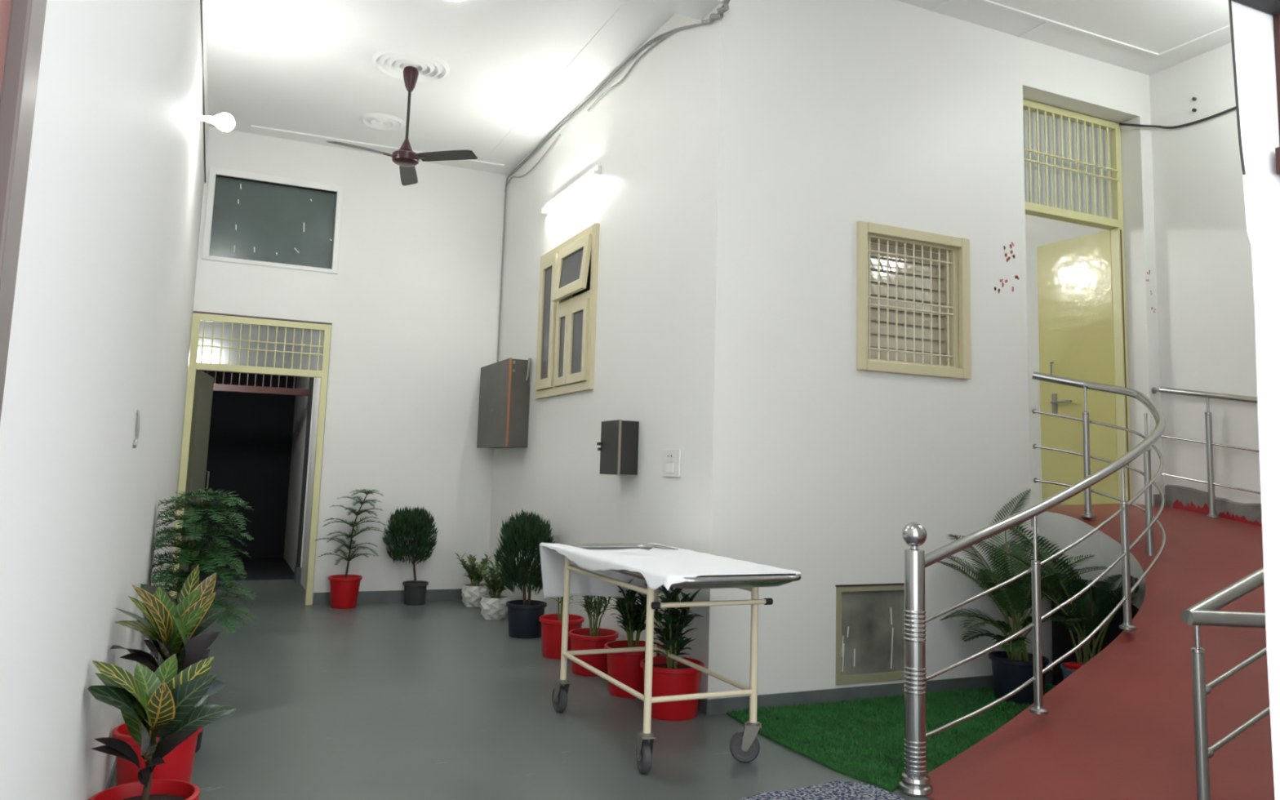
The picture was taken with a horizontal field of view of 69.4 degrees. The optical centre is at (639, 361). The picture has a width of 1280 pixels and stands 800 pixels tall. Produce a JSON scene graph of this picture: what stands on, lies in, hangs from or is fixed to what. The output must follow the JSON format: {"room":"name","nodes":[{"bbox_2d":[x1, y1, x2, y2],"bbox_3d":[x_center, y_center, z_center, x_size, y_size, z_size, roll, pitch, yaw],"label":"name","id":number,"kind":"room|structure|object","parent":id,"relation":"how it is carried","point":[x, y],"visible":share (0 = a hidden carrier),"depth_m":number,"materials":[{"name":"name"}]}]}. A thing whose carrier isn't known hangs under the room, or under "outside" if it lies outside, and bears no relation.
{"room":"hospital interior","nodes":[
{"label":"hospital interior","id":0,"kind":"room"},
{"bbox_2d":[0,0,208,799],"bbox_3d":[-3.389,-0.331,6.656,0.200,4.600,11.800,5,-7,-24],"label":"wall","id":1,"kind":"structure","parent":0,"point":[100,334],"depth_m":2.15,"materials":[{"name":"white paint"}]},
{"bbox_2d":[0,0,46,422],"bbox_3d":[-0.707,-0.070,0.873,0.062,2.900,0.755,5,-7,-24],"label":"door","id":2,"kind":"structure","parent":1,"relation":"in","point":[21,21],"depth_m":1.18,"materials":[{"name":"brown paint"}]},
{"bbox_2d":[105,650,153,789],"bbox_3d":[-2.466,1.717,4.492,0.008,0.085,7.500,5,-7,-24],"label":"baseboard","id":3,"kind":"structure","parent":1,"relation":"attached to","point":[112,779],"depth_m":3.57,"materials":[{"name":"grey paint"}]},
{"bbox_2d":[133,409,139,448],"bbox_3d":[-1.829,0.244,3.355,0.022,0.140,0.058,5,-7,-24],"label":"wall hook","id":4,"kind":"object","parent":1,"relation":"attached to","point":[137,424],"visible":0.93,"depth_m":3.35,"materials":[{"name":"grey metal"}]},
{"bbox_2d":[200,0,205,182],"bbox_3d":[-3.155,-1.822,6.680,0.012,0.112,3.570,5,-7,-24],"label":"cable","id":5,"kind":"object","parent":1,"relation":"attached to","point":[201,1],"visible":0.96,"depth_m":6.21,"materials":[{"name":"grey plastic"}]},
{"bbox_2d":[196,110,235,131],"bbox_3d":[-2.784,-1.583,6.068,0.226,0.120,0.120,5,-7,-24],"label":"light bulb","id":6,"kind":"object","parent":1,"relation":"attached to","point":[224,122],"visible":1,"depth_m":6.04,"materials":[{"name":"white plastic"}]},
{"bbox_2d":[208,5,261,19],"bbox_3d":[-2.716,-2.346,6.212,0.336,0.008,0.012,5,-8,-28],"label":"trim","id":7,"kind":"structure","parent":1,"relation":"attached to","point":[209,6],"depth_m":6.21,"materials":[{"name":"white paint"}]},
{"bbox_2d":[622,0,722,20],"bbox_3d":[-0.830,-2.430,5.021,2.790,0.430,0.260,5,-7,-24],"label":"trim","id":8,"kind":"structure","parent":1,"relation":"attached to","point":[699,10],"depth_m":5.52,"materials":[{"name":"white paint"}]},
{"bbox_2d":[199,370,297,558],"bbox_3d":[-5.252,1.188,12.165,1.570,2.750,0.200,5,-7,-24],"label":"wall","id":9,"kind":"structure","parent":0,"point":[250,444],"depth_m":12.12,"materials":[{"name":"black paint"}]},
{"bbox_2d":[284,376,320,589],"bbox_3d":[-3.771,1.049,10.595,0.150,2.750,4.100,5,-7,-24],"label":"wall","id":10,"kind":"structure","parent":0,"point":[301,402],"depth_m":10.86,"materials":[{"name":"white paint"}]},
{"bbox_2d":[178,370,314,567],"bbox_3d":[-4.133,0.975,9.795,1.165,2.690,0.100,5,-7,-24],"label":"door","id":11,"kind":"structure","parent":10,"relation":"in","point":[216,387],"depth_m":9.93,"materials":[{"name":"brown wood"}]},
{"bbox_2d":[207,370,295,388],"bbox_3d":[-4.137,-0.047,9.887,0.870,0.620,0.012,5,-7,-24],"label":"grille","id":12,"kind":"object","parent":11,"relation":"attached to","point":[216,385],"depth_m":9.81,"materials":[{"name":"beige metal"}]},
{"bbox_2d":[293,565,302,583],"bbox_3d":[-3.661,2.274,9.884,0.050,0.160,0.250,5,-7,-24],"label":"baseboard","id":13,"kind":"structure","parent":10,"relation":"attached to","point":[297,575],"depth_m":9.77,"materials":[{"name":"grey paint"}]},
{"bbox_2d":[168,126,506,604],"bbox_3d":[-2.741,0.004,8.800,2.790,4.470,0.200,5,-7,-24],"label":"wall","id":14,"kind":"structure","parent":0,"point":[415,308],"depth_m":8.90,"materials":[{"name":"white paint"}]},
{"bbox_2d":[168,312,331,604],"bbox_3d":[-3.614,0.919,8.598,1.165,2.555,0.792,5,-7,-24],"label":"door","id":15,"kind":"structure","parent":14,"relation":"in","point":[219,343],"depth_m":8.36,"materials":[{"name":"beige paint"}]},
{"bbox_2d":[197,320,323,370],"bbox_3d":[-3.423,-0.142,8.370,1.065,0.380,0.019,5,-7,-24],"label":"grille","id":16,"kind":"object","parent":15,"relation":"attached to","point":[246,344],"depth_m":8.38,"materials":[{"name":"beige metal"}]},
{"bbox_2d":[192,311,332,324],"bbox_3d":[-3.415,-0.397,8.401,1.173,0.010,0.035,5,-7,-24],"label":"trim","id":17,"kind":"structure","parent":14,"relation":"attached to","point":[209,313],"depth_m":8.38,"materials":[{"name":"grey paint"}]},
{"bbox_2d":[193,258,334,323],"bbox_3d":[-3.413,-0.636,8.438,1.170,0.468,0.014,5,-7,-24],"label":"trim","id":18,"kind":"structure","parent":14,"relation":"attached to","point":[220,286],"depth_m":8.42,"materials":[{"name":"white paint"}]},
{"bbox_2d":[201,166,343,274],"bbox_3d":[-3.380,-1.288,8.552,1.160,0.850,0.087,5,-7,-24],"label":"window","id":19,"kind":"structure","parent":14,"relation":"in","point":[254,223],"depth_m":8.56,"materials":[{"name":"white paint"}]},
{"bbox_2d":[312,588,462,604],"bbox_3d":[-2.226,2.206,8.693,1.610,0.105,0.012,5,-7,-24],"label":"baseboard","id":20,"kind":"structure","parent":14,"relation":"attached to","point":[391,596],"depth_m":8.63,"materials":[{"name":"grey paint"}]},
{"bbox_2d":[206,0,674,175],"bbox_3d":[-1.892,-2.279,7.098,2.990,0.120,4.410,5,-7,-24],"label":"ceiling","id":21,"kind":"structure","parent":0,"point":[317,74],"depth_m":6.95,"materials":[{"name":"white paint"}]},
{"bbox_2d":[250,0,265,125],"bbox_3d":[-2.715,-2.300,6.605,0.015,0.008,3.780,5,-7,-24],"label":"trim","id":22,"kind":"structure","parent":21,"relation":"attached to","point":[264,2],"depth_m":6.89,"materials":[{"name":"white paint"}]},
{"bbox_2d":[250,124,504,166],"bbox_3d":[-2.428,-2.036,8.756,2.326,0.017,0.035,4,-7,-22],"label":"trim","id":23,"kind":"structure","parent":21,"relation":"attached to","point":[251,126],"depth_m":8.61,"materials":[{"name":"white paint"}]},
{"bbox_2d":[358,112,405,130],"bbox_3d":[-2.264,-2.102,8.120,0.400,0.018,0.400,5,-7,-24],"label":"rosette","id":24,"kind":"object","parent":21,"relation":"attached to","point":[380,121],"visible":1,"depth_m":8.09,"materials":[{"name":"white paint"}]},
{"bbox_2d":[371,48,450,81],"bbox_3d":[-1.722,-2.221,6.955,0.580,0.018,0.580,5,-7,-24],"label":"rosette","id":25,"kind":"object","parent":21,"relation":"attached to","point":[392,62],"visible":0.87,"depth_m":6.91,"materials":[{"name":"white paint"}]},
{"bbox_2d":[326,66,477,186],"bbox_3d":[-1.819,-1.836,6.948,1.027,0.750,1.017,5,-7,-24],"label":"ceiling fan","id":26,"kind":"object","parent":25,"relation":"hanging from","point":[405,157],"visible":1,"depth_m":6.83,"materials":[{"name":"brown metal"}]},
{"bbox_2d":[490,0,626,152],"bbox_3d":[-0.701,-2.164,7.254,0.012,0.008,3.500,5,-7,-24],"label":"trim","id":27,"kind":"structure","parent":21,"relation":"attached to","point":[625,2],"depth_m":6.94,"materials":[{"name":"white paint"}]},
{"bbox_2d":[113,557,1055,799],"bbox_3d":[0.207,2.115,6.457,7.200,0.112,15.100,5,-7,-24],"label":"floor","id":28,"kind":"structure","parent":0,"point":[433,700],"depth_m":4.68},
{"bbox_2d":[87,653,235,799],"bbox_3d":[-1.518,1.208,2.727,0.323,0.743,0.576,-1,-7,19],"label":"potted croton","id":29,"kind":"object","parent":28,"relation":"on","point":[164,704],"visible":1,"depth_m":2.80,"materials":[{"name":"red plant"}]},
{"bbox_2d":[88,778,199,799],"bbox_3d":[-1.506,1.451,2.784,0.304,0.275,0.304,5,-7,-24],"label":"pot","id":30,"kind":"object","parent":29,"relation":"on","point":[161,789],"depth_m":2.90,"materials":[{"name":"red plastic"}]},
{"bbox_2d":[110,584,226,786],"bbox_3d":[-1.793,1.217,3.293,0.305,0.840,0.704,1,-7,3],"label":"potted croton","id":31,"kind":"object","parent":28,"relation":"on","point":[169,630],"visible":0.42,"depth_m":3.37,"materials":[{"name":"green plant"}]},
{"bbox_2d":[111,722,203,786],"bbox_3d":[-1.794,1.504,3.420,0.300,0.300,0.300,5,-7,-24],"label":"pot","id":32,"kind":"object","parent":31,"relation":"on","point":[179,762],"depth_m":3.34,"materials":[{"name":"red plastic"}]},
{"bbox_2d":[136,564,226,752],"bbox_3d":[-2.090,1.327,4.137,0.354,0.800,0.304,0,-7,14],"label":"potted croton","id":33,"kind":"object","parent":28,"relation":"on","point":[191,584],"visible":0.08,"depth_m":4.18,"materials":[{"name":"green plant"}]},
{"bbox_2d":[195,728,203,752],"bbox_3d":[-2.074,1.595,4.100,0.304,0.260,0.304,5,-7,-24],"label":"pot","id":34,"kind":"object","parent":33,"relation":"on","point":[199,736],"depth_m":4.09,"materials":[{"name":"black plastic"}]},
{"bbox_2d":[150,488,257,664],"bbox_3d":[-2.395,1.264,5.101,0.546,1.130,0.730,5,-7,-24],"label":"potted araucaria","id":35,"kind":"object","parent":28,"relation":"on","point":[188,557],"visible":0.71,"depth_m":5.07,"materials":[{"name":"green plant"}]},
{"bbox_2d":[313,488,385,608],"bbox_3d":[-2.606,1.667,8.274,0.619,1.055,0.513,5,-7,-24],"label":"potted araucaria","id":36,"kind":"object","parent":28,"relation":"on","point":[344,588],"visible":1,"depth_m":8.25,"materials":[{"name":"green plant"}]},
{"bbox_2d":[328,574,362,608],"bbox_3d":[-2.648,2.061,8.277,0.294,0.270,0.294,5,-7,-24],"label":"pot","id":37,"kind":"object","parent":36,"relation":"on","point":[344,588],"depth_m":8.18,"materials":[{"name":"red plastic"}]},
{"bbox_2d":[382,506,438,605],"bbox_3d":[-2.120,1.786,8.545,0.513,0.910,0.406,5,-7,-24],"label":"potted thuja","id":38,"kind":"object","parent":28,"relation":"on","point":[416,521],"visible":1,"depth_m":8.51,"materials":[{"name":"green plant"}]},
{"bbox_2d":[402,580,428,605],"bbox_3d":[-2.088,2.149,8.581,0.234,0.200,0.234,5,-7,-24],"label":"pot","id":39,"kind":"object","parent":38,"relation":"on","point":[415,591],"depth_m":8.50,"materials":[{"name":"grey plastic"}]},
{"bbox_2d":[454,552,491,607],"bbox_3d":[-1.534,2.026,8.586,0.356,0.478,0.356,5,-7,-24],"label":"potted shrub","id":40,"kind":"object","parent":28,"relation":"on","point":[472,593],"visible":0.77,"depth_m":8.53,"materials":[{"name":"green plant"}]},
{"bbox_2d":[461,583,488,607],"bbox_3d":[-1.529,2.171,8.582,0.266,0.190,0.267,5,-7,-24],"label":"pot","id":41,"kind":"object","parent":40,"relation":"on","point":[472,593],"depth_m":8.49,"materials":[{"name":"white ceramic"}]},
{"bbox_2d":[476,560,508,619],"bbox_3d":[-1.242,1.945,7.952,0.430,0.509,0.336,5,-7,-24],"label":"potted shrub","id":42,"kind":"object","parent":28,"relation":"on","point":[493,606],"visible":0.78,"depth_m":7.87,"materials":[{"name":"green plant"}]},
{"bbox_2d":[480,595,508,619],"bbox_3d":[-1.247,2.107,7.922,0.255,0.180,0.256,5,-7,-24],"label":"pot","id":43,"kind":"object","parent":42,"relation":"on","point":[492,606],"depth_m":7.83,"materials":[{"name":"white ceramic"}]},
{"bbox_2d":[493,510,557,638],"bbox_3d":[-0.900,1.630,7.179,0.492,0.976,0.516,5,-7,-24],"label":"potted thuja","id":44,"kind":"object","parent":28,"relation":"on","point":[525,533],"visible":0.94,"depth_m":7.07,"materials":[{"name":"green plant"}]},
{"bbox_2d":[506,600,546,638],"bbox_3d":[-0.883,1.993,7.151,0.314,0.250,0.314,5,-7,-24],"label":"pot","id":45,"kind":"object","parent":44,"relation":"on","point":[523,615],"depth_m":7.04,"materials":[{"name":"black plastic"}]},
{"bbox_2d":[538,595,584,659],"bbox_3d":[-0.542,1.663,6.468,0.314,0.767,0.314,5,-7,-24],"label":"potted shrub","id":46,"kind":"object","parent":28,"relation":"on","point":[551,624],"visible":0.39,"depth_m":6.33,"materials":[{"name":"red plastic"}]},
{"bbox_2d":[568,595,618,676],"bbox_3d":[-0.295,1.711,5.961,0.324,0.568,0.339,5,-7,-24],"label":"potted palm","id":47,"kind":"object","parent":28,"relation":"on","point":[594,637],"visible":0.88,"depth_m":5.86,"materials":[{"name":"red plastic"}]},
{"bbox_2d":[568,627,618,676],"bbox_3d":[-0.302,1.870,5.949,0.324,0.250,0.324,5,-7,-24],"label":"pot","id":48,"kind":"object","parent":47,"relation":"on","point":[584,638],"depth_m":5.83,"materials":[{"name":"red plastic"}]},
{"bbox_2d":[604,579,662,698],"bbox_3d":[-0.047,1.613,5.468,0.354,0.664,0.401,5,-7,-24],"label":"potted palm","id":49,"kind":"object","parent":28,"relation":"on","point":[625,668],"visible":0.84,"depth_m":5.37,"materials":[{"name":"red plastic"}]},
{"bbox_2d":[604,640,662,698],"bbox_3d":[-0.042,1.807,5.434,0.344,0.270,0.344,5,-7,-24],"label":"pot","id":50,"kind":"object","parent":49,"relation":"on","point":[625,668],"depth_m":5.30,"materials":[{"name":"red plastic"}]},
{"bbox_2d":[640,585,703,720],"bbox_3d":[0.172,1.553,5.014,0.348,0.690,0.361,5,-7,-24],"label":"dracaena","id":51,"kind":"object","parent":28,"relation":"on","point":[670,677],"visible":0.85,"depth_m":4.92,"materials":[{"name":"red plastic"}]},
{"bbox_2d":[547,543,801,773],"bbox_3d":[0.085,1.415,4.604,0.688,0.864,1.648,5,-7,-24],"label":"trolley","id":52,"kind":"object","parent":28,"relation":"on","point":[744,746],"visible":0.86,"depth_m":4.18,"materials":[{"name":"beige metal"}]},
{"bbox_2d":[539,542,800,598],"bbox_3d":[0.084,1.142,4.645,0.746,0.329,1.697,5,-7,-24],"label":"sheet","id":53,"kind":"object","parent":52,"relation":"on","point":[659,567],"visible":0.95,"depth_m":4.71,"materials":[{"name":"white fabric"}]},
{"bbox_2d":[547,543,801,589],"bbox_3d":[0.097,1.021,4.650,0.688,0.071,1.648,5,-7,-24],"label":"tray","id":54,"kind":"object","parent":52,"relation":"on","point":[727,581],"depth_m":4.01,"materials":[{"name":"fabric"}]},
{"bbox_2d":[740,780,905,799],"bbox_3d":[0.799,1.728,3.444,0.722,0.015,0.831,5,-7,-24],"label":"doormat","id":55,"kind":"object","parent":28,"relation":"on","point":[838,789],"visible":1,"depth_m":3.75,"materials":[{"name":"grey fabric"}]},
{"bbox_2d":[726,683,1057,792],"bbox_3d":[1.779,1.919,4.900,2.397,0.032,1.340,5,-7,-24],"label":"mat","id":56,"kind":"object","parent":28,"relation":"on","point":[862,740],"visible":0.58,"depth_m":4.74,"materials":[{"name":"green carpet"}]},
{"bbox_2d":[937,489,1106,704],"bbox_3d":[2.241,1.384,5.451,1.080,1.251,0.770,5,-7,-24],"label":"potted palm","id":57,"kind":"object","parent":56,"relation":"on","point":[1011,668],"visible":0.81,"depth_m":5.48,"materials":[{"name":"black plant"}]},
{"bbox_2d":[997,524,1139,662],"bbox_3d":[2.392,1.472,5.402,0.853,1.073,0.932,5,-7,-24],"label":"potted palm","id":58,"kind":"object","parent":56,"relation":"on","point":[1089,622],"visible":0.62,"depth_m":5.37,"materials":[{"name":"green plant"}]},
{"bbox_2d":[1060,662,1085,679],"bbox_3d":[2.536,1.847,5.243,0.285,0.277,0.276,5,-7,-24],"label":"pot","id":59,"kind":"object","parent":56,"relation":"on","point":[1066,672],"depth_m":5.22,"materials":[{"name":"blue"}]},
{"bbox_2d":[487,0,745,698],"bbox_3d":[-0.468,-0.157,7.392,0.160,4.600,4.670,5,-7,-24],"label":"wall","id":60,"kind":"structure","parent":0,"point":[666,140],"depth_m":6.06,"materials":[{"name":"white paint"}]},
{"bbox_2d":[476,357,531,448],"bbox_3d":[-1.282,0.404,8.632,0.214,0.800,1.015,5,-7,-24],"label":"electrical box","id":61,"kind":"object","parent":60,"relation":"attached to","point":[504,384],"visible":1,"depth_m":8.26,"materials":[{"name":"grey metal"}]},
{"bbox_2d":[504,133,560,191],"bbox_3d":[-1.082,-1.498,8.774,0.012,0.820,1.818,5,-7,-24],"label":"cable","id":62,"kind":"object","parent":60,"relation":"attached to","point":[545,153],"visible":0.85,"depth_m":8.54,"materials":[{"name":"grey plastic"}]},
{"bbox_2d":[534,222,599,399],"bbox_3d":[-0.581,-0.360,7.521,0.230,1.265,1.300,5,-7,-24],"label":"window","id":63,"kind":"structure","parent":60,"relation":"in","point":[568,274],"depth_m":7.34,"materials":[{"name":"beige paint"}]},
{"bbox_2d":[570,248,591,384],"bbox_3d":[-0.478,-0.351,7.567,0.005,1.255,1.280,5,-7,-24],"label":"window pane","id":64,"kind":"object","parent":63,"relation":"attached to","point":[588,286],"depth_m":7.49,"materials":[{"name":"grey"}]},
{"bbox_2d":[542,164,601,213],"bbox_3d":[-0.578,-1.403,7.597,0.059,0.075,1.240,5,-7,-24],"label":"tube light","id":65,"kind":"object","parent":60,"relation":"attached to","point":[597,171],"visible":1,"depth_m":7.47,"materials":[{"name":"white plastic"}]},
{"bbox_2d":[510,34,669,176],"bbox_3d":[-0.558,-2.028,7.703,0.010,0.111,3.601,5,-7,-24],"label":"cable","id":66,"kind":"object","parent":60,"relation":"attached to","point":[642,47],"visible":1,"depth_m":7.24,"materials":[{"name":"grey plastic"}]},
{"bbox_2d":[497,23,696,362],"bbox_3d":[-0.539,-1.132,7.505,0.014,1.957,4.156,5,-7,-24],"label":"cable","id":67,"kind":"object","parent":60,"relation":"attached to","point":[672,30],"visible":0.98,"depth_m":8.75,"materials":[{"name":"grey plastic"}]},
{"bbox_2d":[488,591,707,714],"bbox_3d":[-0.569,2.067,6.999,0.012,0.085,4.458,5,-7,-24],"label":"baseboard","id":68,"kind":"structure","parent":60,"relation":"attached to","point":[701,702],"depth_m":5.02,"materials":[{"name":"grey paint"}]},
{"bbox_2d":[596,419,639,475],"bbox_3d":[-0.151,0.575,6.160,0.164,0.356,0.326,5,-7,-24],"label":"electrical box","id":69,"kind":"object","parent":60,"relation":"attached to","point":[619,449],"visible":1,"depth_m":6.04,"materials":[{"name":"black metal"}]},
{"bbox_2d":[587,4,724,111],"bbox_3d":[0.038,-2.048,6.397,0.014,0.212,2.190,5,-7,-24],"label":"cable","id":70,"kind":"object","parent":60,"relation":"attached to","point":[722,6],"visible":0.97,"depth_m":6.43,"materials":[{"name":"grey plastic"}]},
{"bbox_2d":[662,448,680,477],"bbox_3d":[0.186,0.613,5.586,0.018,0.166,0.232,5,-7,-24],"label":"board","id":71,"kind":"object","parent":60,"relation":"attached to","point":[671,458],"visible":1,"depth_m":5.57,"materials":[{"name":"white plastic"}]},
{"bbox_2d":[665,462,673,473],"bbox_3d":[0.179,0.643,5.584,0.004,0.060,0.100,5,-7,-24],"label":"switch","id":72,"kind":"object","parent":71,"relation":"attached to","point":[668,466],"depth_m":5.58,"materials":[{"name":"white plastic"}]},
{"bbox_2d":[666,452,674,462],"bbox_3d":[0.182,0.578,5.592,0.004,0.058,0.100,5,-7,-24],"label":"socket","id":73,"kind":"object","parent":71,"relation":"attached to","point":[669,455],"depth_m":5.59,"materials":[{"name":"white plastic"}]},
{"bbox_2d":[701,0,729,23],"bbox_3d":[0.447,-2.049,5.468,0.043,0.099,0.334,5,-7,-24],"label":"knot","id":74,"kind":"object","parent":60,"relation":"attached to","point":[721,11],"visible":1,"depth_m":5.40,"materials":[{"name":"grey"}]},
{"bbox_2d":[640,656,703,720],"bbox_3d":[0.171,1.761,4.984,0.344,0.270,0.344,5,-7,-24],"label":"pot","id":75,"kind":"object","parent":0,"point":[670,677],"depth_m":4.85,"materials":[{"name":"red plastic"}]},
{"bbox_2d":[733,0,1164,697],"bbox_3d":[2.151,-0.226,6.128,3.550,4.600,0.192,5,-7,-24],"label":"wall","id":76,"kind":"structure","parent":0,"point":[892,113],"depth_m":5.74,"materials":[{"name":"white paint"}]},
{"bbox_2d":[835,582,904,586],"bbox_3d":[1.434,1.333,5.524,0.635,0.008,0.016,5,-7,-24],"label":"trim","id":77,"kind":"structure","parent":76,"relation":"attached to","point":[897,584],"depth_m":5.49,"materials":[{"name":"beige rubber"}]},
{"bbox_2d":[835,584,904,684],"bbox_3d":[1.416,1.616,5.511,0.625,0.555,0.052,5,-7,-24],"label":"window","id":78,"kind":"structure","parent":76,"relation":"in","point":[870,641],"depth_m":5.48,"materials":[{"name":"beige glass"}]},
{"bbox_2d":[705,670,1053,715],"bbox_3d":[1.580,1.963,5.527,2.692,0.080,0.014,5,-7,-24],"label":"baseboard","id":79,"kind":"structure","parent":76,"relation":"attached to","point":[719,705],"depth_m":5.33,"materials":[{"name":"grey paint"}]},
{"bbox_2d":[856,220,971,379],"bbox_3d":[1.705,-0.369,5.902,0.892,0.925,0.186,5,-7,-24],"label":"window","id":80,"kind":"structure","parent":76,"relation":"in","point":[913,305],"depth_m":5.92,"materials":[{"name":"beige paint"}]},
{"bbox_2d":[868,237,954,365],"bbox_3d":[1.719,-0.373,5.869,0.690,0.765,0.020,5,-7,-24],"label":"grille","id":81,"kind":"object","parent":80,"relation":"attached to","point":[949,251],"depth_m":5.89,"materials":[{"name":"beige metal"}]},
{"bbox_2d":[929,0,949,11],"bbox_3d":[1.984,-2.343,6.021,0.010,0.008,0.260,5,-7,-24],"label":"trim","id":82,"kind":"structure","parent":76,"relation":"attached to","point":[944,2],"depth_m":6.06,"materials":[{"name":"white paint"}]},
{"bbox_2d":[1017,22,1046,37],"bbox_3d":[2.698,-2.284,6.344,0.010,0.008,0.260,5,-7,-24],"label":"trim","id":83,"kind":"structure","parent":76,"relation":"attached to","point":[1044,22],"depth_m":6.35,"materials":[{"name":"white paint"}]},
{"bbox_2d":[1022,98,1132,505],"bbox_3d":[2.944,-0.323,6.973,1.180,3.035,0.742,5,-7,-24],"label":"door","id":84,"kind":"structure","parent":76,"relation":"in","point":[1073,160],"depth_m":6.99,"materials":[{"name":"beige paint"}]},
{"bbox_2d":[1023,106,1119,217],"bbox_3d":[3.125,-1.460,6.781,1.090,0.710,0.032,5,-7,-24],"label":"grille","id":85,"kind":"object","parent":84,"relation":"attached to","point":[1107,135],"depth_m":6.88,"materials":[{"name":"yellow metal"}]},
{"bbox_2d":[1152,493,1164,506],"bbox_3d":[3.710,1.017,6.604,0.100,0.135,0.018,5,-7,-24],"label":"baseboard","id":86,"kind":"structure","parent":76,"relation":"attached to","point":[1157,500],"depth_m":6.59,"materials":[{"name":"grey"}]},
{"bbox_2d":[988,650,1048,704],"bbox_3d":[2.259,1.891,5.513,0.334,0.260,0.334,5,-7,-24],"label":"pot","id":87,"kind":"object","parent":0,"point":[1011,670],"depth_m":5.41,"materials":[{"name":"black plastic"}]},
{"bbox_2d":[896,0,1231,75],"bbox_3d":[1.587,-2.626,4.225,6.900,0.120,3.230,5,-7,-24],"label":"ceiling","id":88,"kind":"structure","parent":0,"point":[1157,26],"depth_m":6.24,"materials":[{"name":"white paint"}]},
{"bbox_2d":[976,0,1159,56],"bbox_3d":[2.255,-2.334,5.994,3.270,0.015,0.022,5,-7,-24],"label":"trim","id":89,"kind":"structure","parent":88,"relation":"attached to","point":[987,2],"depth_m":6.29,"materials":[{"name":"white paint"}]},
{"bbox_2d":[1157,24,1230,56],"bbox_3d":[4.017,-2.269,6.101,0.020,0.015,1.264,5,-7,-26],"label":"trim","id":90,"kind":"structure","parent":88,"relation":"attached to","point":[1228,25],"depth_m":6.42,"materials":[{"name":"white paint"}]},
{"bbox_2d":[871,42,1261,506],"bbox_3d":[3.761,-0.064,7.102,0.200,4.600,6.700,5,-7,-24],"label":"wall","id":91,"kind":"structure","parent":0,"point":[1205,289],"depth_m":6.54,"materials":[{"name":"white paint"}]},
{"bbox_2d":[1119,106,1235,128],"bbox_3d":[4.026,-1.810,6.399,0.164,0.150,1.484,5,-7,-24],"label":"cable","id":92,"kind":"object","parent":91,"relation":"attached to","point":[1233,108],"visible":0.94,"depth_m":6.73,"materials":[{"name":"grey plastic"}]},
{"bbox_2d":[1164,484,1262,524],"bbox_3d":[4.077,1.045,5.917,0.029,0.472,1.500,5,-7,-24],"label":"baseboard","id":93,"kind":"structure","parent":91,"relation":"attached to","point":[1251,512],"depth_m":6.33,"materials":[{"name":"grey paint"}]},
{"bbox_2d":[926,499,1275,799],"bbox_3d":[2.636,1.346,4.816,3.509,1.207,2.665,5,-7,-24],"label":"ramp","id":94,"kind":"structure","parent":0,"point":[1121,726],"depth_m":4.33,"materials":[{"name":"red paint"}]},
{"bbox_2d":[897,371,1165,797],"bbox_3d":[2.200,0.914,4.817,0.825,2.034,2.720,-3,-8,35],"label":"curved railing","id":95,"kind":"object","parent":94,"relation":"on","point":[915,782],"visible":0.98,"depth_m":4.29,"materials":[{"name":"silver metal"}]},
{"bbox_2d":[1151,386,1261,517],"bbox_3d":[4.155,0.609,5.680,0.080,1.050,2.132,5,-7,-24],"label":"railing","id":96,"kind":"object","parent":94,"relation":"on","point":[1211,482],"visible":0.98,"depth_m":6.27,"materials":[{"name":"silver metal"}]},
{"bbox_2d":[1181,566,1270,799],"bbox_3d":[3.350,0.956,3.628,3.027,1.745,0.608,5,-7,-27],"label":"railing","id":97,"kind":"object","parent":94,"relation":"on","point":[1206,612],"visible":0.98,"depth_m":3.17,"materials":[{"name":"silver metal"}]},
{"bbox_2d":[1231,0,1279,799],"bbox_3d":[1.740,-0.543,2.578,0.107,4.380,0.462,-3,-8,37],"label":"wall pier","id":98,"kind":"object","parent":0,"point":[1253,28],"visible":0.97,"depth_m":2.44,"materials":[{"name":"white paint"}]},
{"bbox_2d":[1228,0,1245,174],"bbox_3d":[1.584,-1.031,2.486,0.065,1.081,0.015,5,-7,-24],"label":"cable","id":99,"kind":"object","parent":98,"relation":"attached to","point":[1229,1],"visible":1,"depth_m":2.45,"materials":[{"name":"grey plastic"}]},
{"bbox_2d":[1273,14,1279,174],"bbox_3d":[1.761,0.334,2.404,0.175,2.600,0.044,5,-7,-24],"label":"door","id":100,"kind":"structure","parent":98,"relation":"attached to","point":[1276,18],"depth_m":2.54,"materials":[{"name":"red wood"}]},
{"bbox_3d":[3.465,-0.506,3.396,3.450,4.600,0.160,5,-7,-24],"label":"wall","id":101,"kind":"structure","parent":0,"visible":0},
{"bbox_2d":[1232,0,1279,15],"bbox_3d":[2.115,-1.006,2.687,1.900,0.152,0.070,5,-7,-24],"label":"trim","id":102,"kind":"structure","parent":101,"relation":"attached to","point":[1270,6],"depth_m":2.50,"materials":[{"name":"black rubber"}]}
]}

